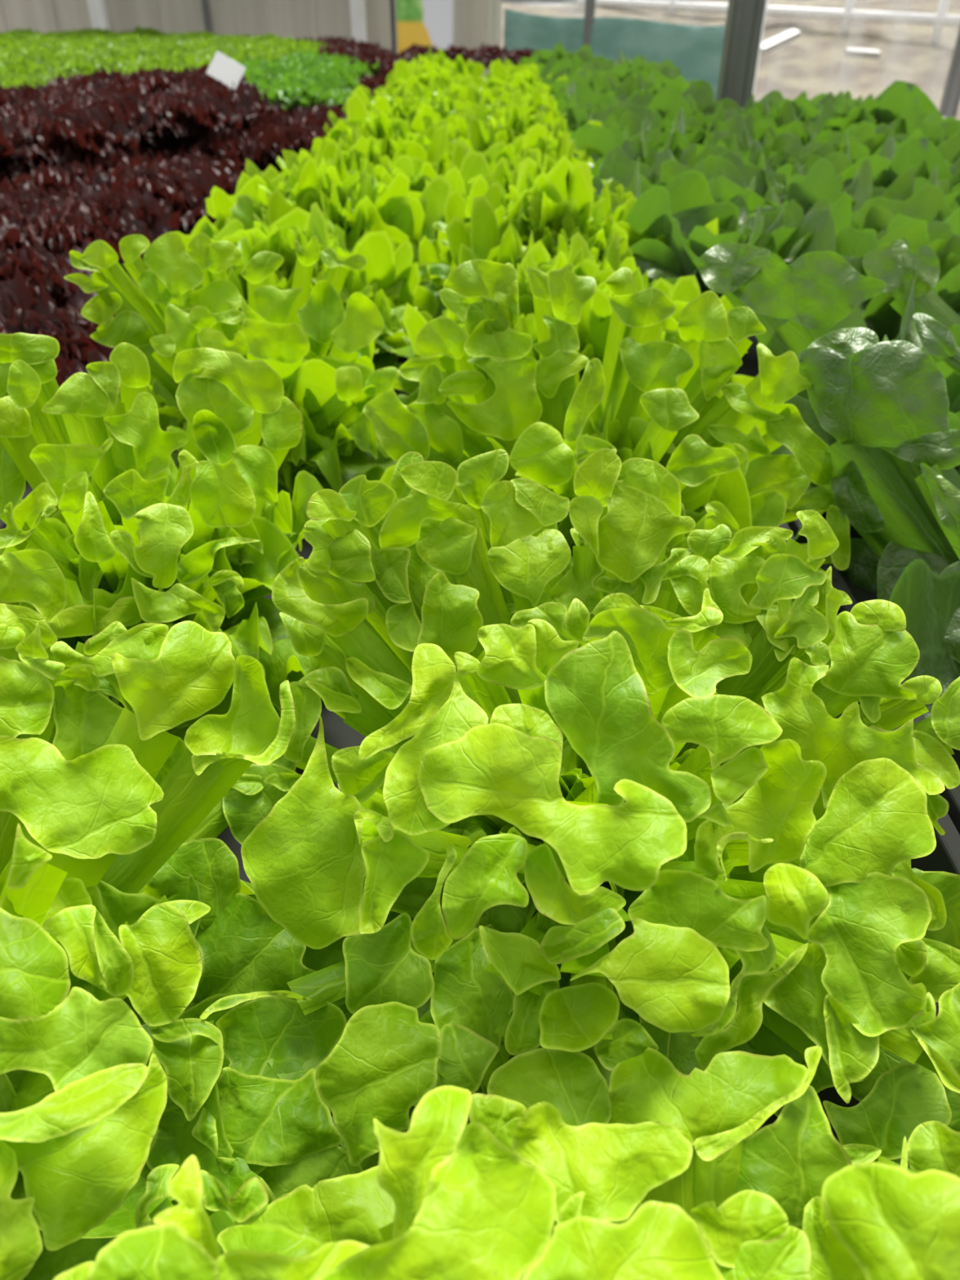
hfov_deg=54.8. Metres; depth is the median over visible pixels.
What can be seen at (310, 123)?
lettuce
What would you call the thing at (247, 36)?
lettuce
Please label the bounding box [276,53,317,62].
lettuce
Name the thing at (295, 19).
wall
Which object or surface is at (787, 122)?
romaine lettuce
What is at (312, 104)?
lettuce
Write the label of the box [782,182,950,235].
romaine lettuce
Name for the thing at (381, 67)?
lettuce
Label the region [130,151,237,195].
lettuce
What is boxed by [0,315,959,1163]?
bench
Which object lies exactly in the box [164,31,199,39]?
lettuce
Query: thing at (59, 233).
lettuce
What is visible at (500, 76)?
lettuce
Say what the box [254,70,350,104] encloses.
lettuce
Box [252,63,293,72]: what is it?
lettuce
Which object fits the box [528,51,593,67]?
romaine lettuce
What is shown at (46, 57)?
lettuce
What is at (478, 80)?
lettuce
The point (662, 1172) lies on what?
lettuce
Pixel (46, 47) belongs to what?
lettuce
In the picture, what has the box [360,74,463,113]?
lettuce
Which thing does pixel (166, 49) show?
lettuce
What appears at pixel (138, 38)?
lettuce
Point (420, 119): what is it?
lettuce
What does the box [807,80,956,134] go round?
romaine lettuce
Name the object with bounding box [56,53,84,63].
lettuce
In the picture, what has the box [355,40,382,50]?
lettuce
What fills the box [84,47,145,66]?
lettuce
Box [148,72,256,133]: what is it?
lettuce
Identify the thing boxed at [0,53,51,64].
lettuce
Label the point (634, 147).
romaine lettuce
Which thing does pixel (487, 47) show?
lettuce
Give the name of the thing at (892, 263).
romaine lettuce
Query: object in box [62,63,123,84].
lettuce
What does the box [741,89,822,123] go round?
romaine lettuce
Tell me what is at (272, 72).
lettuce
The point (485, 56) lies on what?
lettuce
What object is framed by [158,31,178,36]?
lettuce
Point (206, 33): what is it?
lettuce
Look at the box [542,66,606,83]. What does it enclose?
romaine lettuce
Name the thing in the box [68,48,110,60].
lettuce
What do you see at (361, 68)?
lettuce
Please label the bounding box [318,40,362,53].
lettuce
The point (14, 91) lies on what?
lettuce
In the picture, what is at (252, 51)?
lettuce
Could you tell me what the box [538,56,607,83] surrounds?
romaine lettuce
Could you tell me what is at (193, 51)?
lettuce
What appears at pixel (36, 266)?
lettuce
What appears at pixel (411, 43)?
lettuce
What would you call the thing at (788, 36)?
plank
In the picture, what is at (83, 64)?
lettuce
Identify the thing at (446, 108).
lettuce
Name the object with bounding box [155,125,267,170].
lettuce
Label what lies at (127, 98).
lettuce
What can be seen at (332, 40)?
lettuce
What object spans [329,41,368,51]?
lettuce
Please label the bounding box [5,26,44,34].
lettuce
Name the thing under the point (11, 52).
lettuce
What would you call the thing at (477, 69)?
lettuce
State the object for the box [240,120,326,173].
lettuce
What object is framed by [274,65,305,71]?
lettuce
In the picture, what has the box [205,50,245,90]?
plant tag
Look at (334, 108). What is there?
lettuce
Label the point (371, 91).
lettuce
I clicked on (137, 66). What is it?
lettuce
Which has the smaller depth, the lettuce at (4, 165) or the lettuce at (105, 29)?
the lettuce at (4, 165)
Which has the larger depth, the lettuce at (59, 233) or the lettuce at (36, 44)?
the lettuce at (36, 44)
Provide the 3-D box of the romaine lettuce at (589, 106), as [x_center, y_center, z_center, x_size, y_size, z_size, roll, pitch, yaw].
[0.324,-1.370,2.478,0.320,0.179,0.324,6,35,9]
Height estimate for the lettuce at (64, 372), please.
0.129 m
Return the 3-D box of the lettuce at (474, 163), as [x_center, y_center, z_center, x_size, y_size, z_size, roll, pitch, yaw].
[0.083,-0.707,1.533,0.397,0.236,0.401,20,40,26]
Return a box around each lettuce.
[0,30,19,35]
[0,31,27,39]
[0,35,16,41]
[0,38,29,49]
[0,48,33,61]
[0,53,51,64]
[0,55,54,79]
[0,65,28,80]
[0,72,40,88]
[0,80,51,102]
[0,92,33,110]
[0,108,24,167]
[0,108,26,160]
[0,152,129,197]
[0,158,41,189]
[0,160,35,172]
[0,176,84,212]
[0,188,5,195]
[0,188,78,227]
[0,196,155,272]
[0,237,97,313]
[0,264,70,322]
[0,297,115,371]
[0,332,325,771]
[0,603,295,1279]
[1,93,57,117]
[3,95,140,177]
[4,45,28,53]
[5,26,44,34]
[13,35,42,41]
[16,72,53,86]
[17,31,68,40]
[17,48,39,55]
[20,42,64,55]
[22,48,62,62]
[26,85,113,107]
[29,40,55,48]
[30,67,78,79]
[36,37,63,43]
[36,144,155,173]
[44,57,110,75]
[44,88,164,149]
[45,71,104,91]
[46,58,76,66]
[46,182,181,241]
[50,45,99,55]
[53,333,119,390]
[53,1045,959,1279]
[55,38,95,48]
[55,83,117,96]
[56,30,84,39]
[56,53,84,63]
[57,51,79,59]
[62,35,93,42]
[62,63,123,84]
[62,155,226,232]
[63,231,419,514]
[66,28,97,35]
[66,69,112,79]
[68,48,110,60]
[70,39,101,44]
[70,40,122,52]
[76,31,107,38]
[76,85,164,137]
[78,58,119,70]
[82,26,106,34]
[83,31,115,36]
[84,35,137,46]
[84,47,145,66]
[90,78,130,94]
[91,33,115,39]
[92,62,138,75]
[93,27,113,32]
[105,44,141,52]
[106,30,125,35]
[106,67,182,88]
[111,36,138,44]
[112,30,133,34]
[114,47,162,58]
[114,63,219,96]
[115,32,141,36]
[115,61,161,71]
[115,201,439,370]
[117,32,151,44]
[120,140,182,162]
[123,62,186,75]
[124,43,159,48]
[125,53,184,67]
[127,25,160,32]
[129,26,164,35]
[130,42,186,55]
[130,84,242,147]
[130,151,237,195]
[133,40,157,45]
[137,132,162,149]
[138,41,161,47]
[142,35,183,44]
[143,448,959,1199]
[144,34,171,39]
[146,62,199,72]
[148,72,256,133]
[149,40,177,47]
[150,65,239,90]
[151,52,197,65]
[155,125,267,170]
[155,145,246,181]
[156,50,203,61]
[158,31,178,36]
[160,39,185,44]
[160,44,196,53]
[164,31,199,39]
[171,42,203,51]
[173,66,251,88]
[177,40,216,48]
[178,35,208,43]
[179,49,209,57]
[181,38,224,45]
[182,62,252,88]
[185,29,217,35]
[185,59,211,66]
[186,31,215,40]
[189,48,215,55]
[191,49,251,65]
[195,43,232,53]
[205,142,452,286]
[206,33,241,40]
[206,80,278,115]
[215,36,257,46]
[219,34,247,39]
[219,124,279,140]
[222,36,262,44]
[222,50,251,57]
[225,45,269,57]
[229,40,274,50]
[230,33,252,39]
[232,107,303,131]
[234,57,281,71]
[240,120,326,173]
[243,63,293,80]
[244,31,283,42]
[244,121,454,192]
[246,73,275,90]
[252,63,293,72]
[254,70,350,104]
[256,84,337,110]
[259,49,292,57]
[260,76,346,110]
[261,35,293,46]
[261,55,319,69]
[266,42,307,54]
[273,119,333,131]
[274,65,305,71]
[275,48,337,64]
[275,102,306,116]
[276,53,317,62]
[276,107,297,119]
[279,62,360,89]
[281,38,326,51]
[281,92,452,176]
[288,68,355,103]
[289,103,345,128]
[292,37,324,47]
[292,97,346,119]
[296,35,315,41]
[309,47,348,57]
[310,52,380,75]
[312,33,346,42]
[312,57,375,80]
[312,65,359,79]
[317,37,345,44]
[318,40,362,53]
[323,90,457,145]
[325,33,355,42]
[326,38,379,51]
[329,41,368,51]
[337,45,396,69]
[337,102,342,111]
[338,80,463,135]
[344,84,377,113]
[348,52,392,77]
[353,75,386,91]
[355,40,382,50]
[357,70,388,84]
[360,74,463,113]
[362,258,850,590]
[364,46,409,63]
[374,57,477,95]
[377,58,473,103]
[384,55,467,88]
[391,229,754,398]
[399,43,435,54]
[399,45,438,64]
[404,43,443,50]
[408,46,485,82]
[408,130,634,239]
[418,155,718,318]
[436,44,475,64]
[444,87,602,164]
[447,122,603,173]
[452,87,575,140]
[462,72,555,109]
[467,42,507,54]
[469,45,506,70]
[472,82,550,115]
[473,61,551,86]
[475,57,539,83]
[475,58,567,97]
[499,46,534,66]
[520,41,593,66]
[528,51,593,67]
[537,58,581,75]
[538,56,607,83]
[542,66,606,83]
[542,70,620,91]
[547,69,614,102]
[556,90,632,116]
[559,93,652,134]
[565,80,619,111]
[570,111,664,143]
[571,109,711,164]
[583,51,628,64]
[588,55,632,67]
[588,120,744,177]
[589,54,675,83]
[589,169,851,298]
[591,144,782,217]
[612,66,697,101]
[613,50,660,70]
[615,73,657,86]
[628,88,653,107]
[632,70,691,83]
[644,80,762,133]
[663,107,777,147]
[697,241,959,540]
[707,113,802,158]
[718,149,884,215]
[729,130,835,179]
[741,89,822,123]
[753,99,831,146]
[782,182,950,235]
[791,120,876,147]
[798,91,826,102]
[798,327,959,718]
[800,122,924,163]
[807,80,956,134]
[807,90,862,111]
[825,130,959,189]
[835,217,959,342]
[843,111,945,133]
[851,159,959,217]
[862,240,959,327]
[888,102,959,147]
[913,312,959,374]
[942,202,959,234]
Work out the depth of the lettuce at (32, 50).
4.54 m
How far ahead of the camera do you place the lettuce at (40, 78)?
3.35 m
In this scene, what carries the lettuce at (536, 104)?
on the bench at (945, 857)
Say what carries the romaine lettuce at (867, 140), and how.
on the bench at (749, 366)
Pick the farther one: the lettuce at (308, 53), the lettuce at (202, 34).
the lettuce at (202, 34)
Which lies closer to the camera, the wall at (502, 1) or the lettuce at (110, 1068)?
the lettuce at (110, 1068)
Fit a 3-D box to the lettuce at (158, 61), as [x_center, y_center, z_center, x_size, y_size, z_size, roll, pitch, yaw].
[-1.410,-2.474,4.026,0.327,0.126,0.312,-15,38,-20]
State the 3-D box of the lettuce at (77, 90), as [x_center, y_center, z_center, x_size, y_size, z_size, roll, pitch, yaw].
[-1.095,-1.505,2.615,0.281,0.128,0.288,13,37,18]
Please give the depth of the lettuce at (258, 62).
4.05 m
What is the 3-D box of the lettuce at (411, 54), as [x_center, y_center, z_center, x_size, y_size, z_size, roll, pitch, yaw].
[-0.335,-3.383,5.382,0.275,0.132,0.308,-2,35,-3]
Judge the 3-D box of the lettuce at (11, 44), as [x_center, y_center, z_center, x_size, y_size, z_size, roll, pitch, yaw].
[-2.656,-3.257,5.135,0.355,0.151,0.348,-5,35,-7]
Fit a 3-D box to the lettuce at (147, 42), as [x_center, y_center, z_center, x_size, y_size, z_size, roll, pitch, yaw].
[-2.008,-3.581,5.635,0.319,0.121,0.287,11,36,15]
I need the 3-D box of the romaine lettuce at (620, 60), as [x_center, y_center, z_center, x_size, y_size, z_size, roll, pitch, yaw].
[0.547,-2.157,3.574,0.356,0.192,0.310,3,35,4]
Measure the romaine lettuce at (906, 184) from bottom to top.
0.183 m
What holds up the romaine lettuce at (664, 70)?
on the bench at (749, 366)
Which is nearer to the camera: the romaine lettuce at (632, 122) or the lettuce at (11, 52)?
the romaine lettuce at (632, 122)
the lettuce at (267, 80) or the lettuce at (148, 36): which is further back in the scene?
the lettuce at (148, 36)
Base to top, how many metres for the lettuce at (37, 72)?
0.124 m
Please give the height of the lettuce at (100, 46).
0.144 m
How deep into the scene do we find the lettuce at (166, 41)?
5.49 m
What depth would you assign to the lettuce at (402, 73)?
3.03 m
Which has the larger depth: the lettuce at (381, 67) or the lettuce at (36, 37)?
the lettuce at (36, 37)
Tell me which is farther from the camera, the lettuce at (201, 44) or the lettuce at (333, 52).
the lettuce at (201, 44)
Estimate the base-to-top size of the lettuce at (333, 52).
0.136 m
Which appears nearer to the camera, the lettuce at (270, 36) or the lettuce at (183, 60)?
the lettuce at (183, 60)
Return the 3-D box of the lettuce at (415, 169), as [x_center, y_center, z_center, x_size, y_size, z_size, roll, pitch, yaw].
[-0.246,-0.838,1.731,0.408,0.215,0.415,0,35,0]
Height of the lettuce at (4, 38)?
0.128 m
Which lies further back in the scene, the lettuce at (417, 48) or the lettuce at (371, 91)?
the lettuce at (417, 48)
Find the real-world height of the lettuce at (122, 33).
0.146 m
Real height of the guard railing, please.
0.876 m
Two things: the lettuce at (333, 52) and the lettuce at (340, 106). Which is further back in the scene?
the lettuce at (333, 52)
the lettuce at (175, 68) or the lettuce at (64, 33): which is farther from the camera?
the lettuce at (64, 33)
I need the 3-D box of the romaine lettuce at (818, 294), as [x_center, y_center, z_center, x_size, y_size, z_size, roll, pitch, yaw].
[0.419,-0.222,0.861,0.448,0.238,0.434,0,35,0]
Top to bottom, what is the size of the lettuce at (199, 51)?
0.123 m
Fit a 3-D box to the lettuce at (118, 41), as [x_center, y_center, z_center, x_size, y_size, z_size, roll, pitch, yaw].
[-2.197,-3.528,5.530,0.324,0.142,0.361,-1,35,-2]
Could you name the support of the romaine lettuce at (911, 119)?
on the bench
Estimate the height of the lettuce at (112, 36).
0.150 m
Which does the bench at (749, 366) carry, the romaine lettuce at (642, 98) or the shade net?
the romaine lettuce at (642, 98)
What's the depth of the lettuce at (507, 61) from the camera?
3.65 m
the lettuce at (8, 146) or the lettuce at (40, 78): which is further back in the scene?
the lettuce at (40, 78)
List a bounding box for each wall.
[0,0,501,78]
[501,0,711,3]
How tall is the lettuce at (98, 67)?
0.130 m
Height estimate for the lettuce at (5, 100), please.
0.134 m
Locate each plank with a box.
[760,28,800,54]
[844,46,880,59]
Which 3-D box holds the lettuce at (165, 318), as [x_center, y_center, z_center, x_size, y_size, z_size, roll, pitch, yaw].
[-0.199,-0.248,0.869,0.322,0.239,0.280,10,36,14]
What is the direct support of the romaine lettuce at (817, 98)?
on the bench at (749, 366)
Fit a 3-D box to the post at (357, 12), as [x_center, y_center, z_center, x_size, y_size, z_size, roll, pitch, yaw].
[-0.957,-5.109,7.117,0.242,2.600,0.176,0,35,0]
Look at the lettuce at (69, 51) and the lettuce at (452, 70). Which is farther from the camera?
the lettuce at (69, 51)
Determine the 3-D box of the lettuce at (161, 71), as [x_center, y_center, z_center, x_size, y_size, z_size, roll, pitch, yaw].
[-1.090,-1.849,3.088,0.290,0.137,0.296,-14,37,-19]
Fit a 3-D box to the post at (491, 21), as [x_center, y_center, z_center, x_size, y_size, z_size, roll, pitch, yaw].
[0.094,-5.131,7.149,0.198,2.600,0.176,0,35,0]
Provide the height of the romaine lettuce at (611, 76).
0.193 m
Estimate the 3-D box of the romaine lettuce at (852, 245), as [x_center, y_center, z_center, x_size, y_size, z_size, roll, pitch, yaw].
[0.568,-0.411,1.136,0.319,0.179,0.348,-27,43,-33]
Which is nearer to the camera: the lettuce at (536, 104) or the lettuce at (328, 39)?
the lettuce at (536, 104)
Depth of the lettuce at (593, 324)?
0.95 m
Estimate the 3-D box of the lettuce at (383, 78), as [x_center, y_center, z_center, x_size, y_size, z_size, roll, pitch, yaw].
[-0.461,-2.300,3.871,0.317,0.142,0.325,25,42,31]
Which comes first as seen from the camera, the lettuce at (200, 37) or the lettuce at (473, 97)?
the lettuce at (473, 97)
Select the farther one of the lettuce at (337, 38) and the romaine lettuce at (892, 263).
the lettuce at (337, 38)
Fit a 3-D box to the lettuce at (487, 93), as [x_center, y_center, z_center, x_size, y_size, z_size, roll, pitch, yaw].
[0.104,-1.460,2.627,0.398,0.208,0.401,16,38,21]
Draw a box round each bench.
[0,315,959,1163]
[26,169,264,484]
[722,319,959,835]
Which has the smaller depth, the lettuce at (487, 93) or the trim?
the lettuce at (487, 93)
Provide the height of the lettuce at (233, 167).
0.130 m
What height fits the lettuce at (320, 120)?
0.147 m
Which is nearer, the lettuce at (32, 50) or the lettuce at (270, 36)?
the lettuce at (32, 50)
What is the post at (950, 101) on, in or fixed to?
on the floor
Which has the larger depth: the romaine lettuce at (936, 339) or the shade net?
the shade net
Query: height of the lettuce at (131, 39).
0.137 m
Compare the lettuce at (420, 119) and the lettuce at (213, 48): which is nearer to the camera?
the lettuce at (420, 119)
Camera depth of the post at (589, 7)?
6.29 m
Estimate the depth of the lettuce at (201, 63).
4.07 m
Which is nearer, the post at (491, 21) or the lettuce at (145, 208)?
the lettuce at (145, 208)
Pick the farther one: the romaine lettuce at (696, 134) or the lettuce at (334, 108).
the lettuce at (334, 108)
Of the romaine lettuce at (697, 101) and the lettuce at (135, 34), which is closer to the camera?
the romaine lettuce at (697, 101)
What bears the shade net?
hanging from the post at (589, 7)
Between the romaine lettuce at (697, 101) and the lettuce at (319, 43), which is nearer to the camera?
the romaine lettuce at (697, 101)
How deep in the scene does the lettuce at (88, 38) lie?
5.56 m
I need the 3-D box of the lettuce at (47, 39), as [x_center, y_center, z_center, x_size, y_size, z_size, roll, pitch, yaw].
[-2.626,-3.649,5.715,0.328,0.128,0.293,19,39,25]
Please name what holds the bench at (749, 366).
on the floor
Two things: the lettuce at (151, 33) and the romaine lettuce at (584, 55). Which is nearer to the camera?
the romaine lettuce at (584, 55)
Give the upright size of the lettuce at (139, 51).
0.144 m
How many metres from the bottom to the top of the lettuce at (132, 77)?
0.123 m
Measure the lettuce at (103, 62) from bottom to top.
0.131 m
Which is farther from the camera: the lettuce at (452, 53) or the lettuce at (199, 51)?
the lettuce at (452, 53)
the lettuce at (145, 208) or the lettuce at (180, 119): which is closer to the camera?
the lettuce at (145, 208)
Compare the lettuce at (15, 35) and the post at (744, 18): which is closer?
the post at (744, 18)
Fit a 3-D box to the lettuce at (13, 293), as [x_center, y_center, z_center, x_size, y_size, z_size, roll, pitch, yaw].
[-0.672,-0.405,1.182,0.276,0.122,0.282,-23,41,-29]
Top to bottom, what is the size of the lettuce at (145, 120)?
0.133 m
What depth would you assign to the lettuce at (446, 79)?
3.30 m
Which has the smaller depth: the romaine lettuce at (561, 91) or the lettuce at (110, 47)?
the romaine lettuce at (561, 91)
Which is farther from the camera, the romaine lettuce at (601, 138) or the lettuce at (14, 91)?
the lettuce at (14, 91)
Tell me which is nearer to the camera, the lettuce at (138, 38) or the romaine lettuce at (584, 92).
the romaine lettuce at (584, 92)
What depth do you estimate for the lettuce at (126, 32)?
6.84 m
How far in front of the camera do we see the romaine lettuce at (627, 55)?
3.94 m
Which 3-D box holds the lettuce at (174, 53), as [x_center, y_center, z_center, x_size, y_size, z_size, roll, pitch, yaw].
[-1.387,-2.723,4.399,0.326,0.139,0.339,3,35,5]
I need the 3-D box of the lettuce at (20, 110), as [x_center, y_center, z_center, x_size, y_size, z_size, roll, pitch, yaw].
[-1.112,-1.266,2.276,0.293,0.136,0.300,7,36,10]
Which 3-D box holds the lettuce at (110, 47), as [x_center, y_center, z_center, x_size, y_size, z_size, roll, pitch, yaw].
[-1.813,-2.999,4.774,0.330,0.130,0.317,-10,36,-13]
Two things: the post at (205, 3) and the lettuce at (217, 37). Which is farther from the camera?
the post at (205, 3)
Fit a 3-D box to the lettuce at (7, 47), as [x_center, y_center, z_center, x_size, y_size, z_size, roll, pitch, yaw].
[-2.402,-3.051,4.877,0.323,0.139,0.315,9,36,13]
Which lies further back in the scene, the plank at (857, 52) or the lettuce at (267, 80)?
the plank at (857, 52)
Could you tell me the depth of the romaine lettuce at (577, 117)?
2.29 m
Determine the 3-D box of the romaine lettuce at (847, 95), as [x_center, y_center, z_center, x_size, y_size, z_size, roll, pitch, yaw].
[1.026,-1.445,2.601,0.310,0.172,0.338,27,43,33]
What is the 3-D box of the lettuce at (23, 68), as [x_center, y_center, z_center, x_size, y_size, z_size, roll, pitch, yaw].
[-1.837,-2.218,3.646,0.333,0.147,0.342,-15,38,-20]
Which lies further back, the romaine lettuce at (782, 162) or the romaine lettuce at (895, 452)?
the romaine lettuce at (782, 162)
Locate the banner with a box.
[389,0,453,55]
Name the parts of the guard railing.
post, rail, post, post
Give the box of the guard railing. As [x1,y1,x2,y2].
[576,0,959,44]
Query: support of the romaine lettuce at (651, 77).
on the bench at (749, 366)
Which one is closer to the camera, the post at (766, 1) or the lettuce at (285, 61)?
the lettuce at (285, 61)
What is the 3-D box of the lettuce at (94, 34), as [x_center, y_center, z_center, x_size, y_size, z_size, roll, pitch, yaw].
[-2.615,-4.053,6.281,0.300,0.128,0.306,19,39,24]
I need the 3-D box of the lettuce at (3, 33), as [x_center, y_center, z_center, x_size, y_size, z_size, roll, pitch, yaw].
[-3.240,-4.120,6.371,0.301,0.129,0.335,-3,35,-4]
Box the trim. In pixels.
[512,3,577,5]
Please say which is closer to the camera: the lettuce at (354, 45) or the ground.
the lettuce at (354, 45)
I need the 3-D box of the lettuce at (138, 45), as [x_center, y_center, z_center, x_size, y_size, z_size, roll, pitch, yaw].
[-1.820,-3.116,4.958,0.333,0.142,0.340,12,37,17]
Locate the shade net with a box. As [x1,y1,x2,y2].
[503,8,725,102]
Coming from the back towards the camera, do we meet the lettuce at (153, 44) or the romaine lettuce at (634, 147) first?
the lettuce at (153, 44)
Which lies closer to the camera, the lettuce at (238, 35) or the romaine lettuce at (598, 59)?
the romaine lettuce at (598, 59)
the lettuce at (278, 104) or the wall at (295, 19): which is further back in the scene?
the wall at (295, 19)
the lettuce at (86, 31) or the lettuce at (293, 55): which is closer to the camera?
the lettuce at (293, 55)
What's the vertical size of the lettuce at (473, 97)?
0.196 m
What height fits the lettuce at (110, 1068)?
0.188 m
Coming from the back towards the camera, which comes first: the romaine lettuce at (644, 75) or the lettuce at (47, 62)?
the lettuce at (47, 62)
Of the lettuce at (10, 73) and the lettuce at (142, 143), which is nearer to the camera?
the lettuce at (142, 143)
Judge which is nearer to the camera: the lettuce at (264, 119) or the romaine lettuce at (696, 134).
the romaine lettuce at (696, 134)
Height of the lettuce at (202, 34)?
0.146 m
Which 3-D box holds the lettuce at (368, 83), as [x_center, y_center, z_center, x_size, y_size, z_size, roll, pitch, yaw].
[-0.470,-2.192,3.714,0.292,0.128,0.286,-2,35,-3]
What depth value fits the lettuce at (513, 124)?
2.01 m
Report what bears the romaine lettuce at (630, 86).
on the bench at (749, 366)
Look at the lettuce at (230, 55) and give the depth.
4.27 m
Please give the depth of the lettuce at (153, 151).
2.21 m
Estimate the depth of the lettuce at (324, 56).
4.04 m
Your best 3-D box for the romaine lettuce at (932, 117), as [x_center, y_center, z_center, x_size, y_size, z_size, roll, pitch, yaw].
[0.985,-1.164,2.201,0.293,0.168,0.310,-7,36,-10]
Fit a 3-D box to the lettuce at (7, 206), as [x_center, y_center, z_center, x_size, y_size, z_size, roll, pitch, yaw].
[-0.842,-0.689,1.573,0.313,0.134,0.284,-7,36,-10]
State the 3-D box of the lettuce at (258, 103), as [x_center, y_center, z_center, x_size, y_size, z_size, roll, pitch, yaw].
[-0.722,-1.514,2.628,0.281,0.125,0.289,-19,39,-25]
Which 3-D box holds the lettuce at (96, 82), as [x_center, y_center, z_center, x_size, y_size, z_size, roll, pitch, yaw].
[-1.263,-1.683,2.859,0.252,0.123,0.286,2,35,3]
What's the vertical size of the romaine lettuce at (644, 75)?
0.170 m
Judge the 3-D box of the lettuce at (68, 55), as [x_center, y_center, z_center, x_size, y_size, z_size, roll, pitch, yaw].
[-2.022,-2.794,4.512,0.317,0.129,0.305,10,36,15]
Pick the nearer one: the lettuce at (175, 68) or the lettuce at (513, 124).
the lettuce at (513, 124)
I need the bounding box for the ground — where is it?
[501,0,959,119]
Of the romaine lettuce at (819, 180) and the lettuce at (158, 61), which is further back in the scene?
the lettuce at (158, 61)
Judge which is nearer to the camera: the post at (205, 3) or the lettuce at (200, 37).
the lettuce at (200, 37)
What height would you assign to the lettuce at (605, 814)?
0.220 m
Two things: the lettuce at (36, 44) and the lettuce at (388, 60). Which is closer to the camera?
the lettuce at (388, 60)
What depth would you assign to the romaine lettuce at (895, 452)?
0.65 m
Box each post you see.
[87,0,111,31]
[200,0,213,32]
[349,0,367,43]
[485,0,497,75]
[582,0,595,45]
[715,0,765,108]
[752,0,768,95]
[938,26,959,118]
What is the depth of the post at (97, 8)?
7.25 m
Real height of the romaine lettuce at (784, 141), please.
0.191 m
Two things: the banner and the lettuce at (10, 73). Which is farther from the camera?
the banner
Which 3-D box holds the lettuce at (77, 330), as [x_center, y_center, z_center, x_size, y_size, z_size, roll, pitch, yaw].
[-0.513,-0.328,1.072,0.267,0.126,0.272,1,35,2]
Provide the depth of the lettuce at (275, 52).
4.52 m
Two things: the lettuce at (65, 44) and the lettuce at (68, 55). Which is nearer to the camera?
the lettuce at (68, 55)
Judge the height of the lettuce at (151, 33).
0.150 m
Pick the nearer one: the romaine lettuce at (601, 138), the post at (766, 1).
the romaine lettuce at (601, 138)
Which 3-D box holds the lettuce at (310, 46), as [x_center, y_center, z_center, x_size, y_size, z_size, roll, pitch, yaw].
[-0.989,-3.250,5.129,0.342,0.152,0.349,-20,39,-25]
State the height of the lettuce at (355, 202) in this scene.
0.204 m
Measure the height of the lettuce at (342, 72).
0.138 m
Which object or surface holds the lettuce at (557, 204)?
on the bench at (945, 857)
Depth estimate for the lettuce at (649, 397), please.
0.69 m
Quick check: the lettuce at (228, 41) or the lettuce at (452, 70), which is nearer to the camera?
the lettuce at (452, 70)
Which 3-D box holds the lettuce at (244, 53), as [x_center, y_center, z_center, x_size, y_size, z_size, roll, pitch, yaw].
[-1.201,-2.784,4.496,0.323,0.135,0.316,8,36,12]
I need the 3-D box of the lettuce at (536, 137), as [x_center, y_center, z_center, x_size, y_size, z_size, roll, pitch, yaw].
[0.114,-0.905,1.810,0.393,0.196,0.384,11,36,15]
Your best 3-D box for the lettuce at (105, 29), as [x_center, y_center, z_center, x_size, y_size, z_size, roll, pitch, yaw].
[-2.821,-4.524,6.954,0.299,0.126,0.293,9,36,13]
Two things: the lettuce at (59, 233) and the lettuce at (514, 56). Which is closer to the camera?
the lettuce at (59, 233)
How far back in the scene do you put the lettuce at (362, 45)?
5.28 m
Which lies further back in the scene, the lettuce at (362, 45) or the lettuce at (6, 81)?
the lettuce at (362, 45)
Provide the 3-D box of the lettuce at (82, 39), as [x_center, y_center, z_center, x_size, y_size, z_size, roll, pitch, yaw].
[-2.229,-3.396,5.350,0.345,0.132,0.310,-4,35,-5]
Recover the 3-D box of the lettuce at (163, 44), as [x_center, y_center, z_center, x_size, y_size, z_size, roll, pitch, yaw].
[-1.812,-3.372,5.330,0.338,0.135,0.326,-14,37,-18]
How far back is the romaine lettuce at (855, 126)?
2.00 m
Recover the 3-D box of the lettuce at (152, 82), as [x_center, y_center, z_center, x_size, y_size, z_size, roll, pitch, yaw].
[-0.908,-1.576,2.669,0.318,0.147,0.327,-16,38,-22]
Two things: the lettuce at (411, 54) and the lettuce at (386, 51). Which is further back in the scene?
the lettuce at (411, 54)
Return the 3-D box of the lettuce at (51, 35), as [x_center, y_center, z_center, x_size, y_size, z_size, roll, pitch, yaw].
[-2.844,-3.877,6.016,0.333,0.145,0.338,-30,45,-35]
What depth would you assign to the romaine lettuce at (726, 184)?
1.46 m
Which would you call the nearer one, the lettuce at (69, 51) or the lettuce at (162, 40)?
the lettuce at (69, 51)

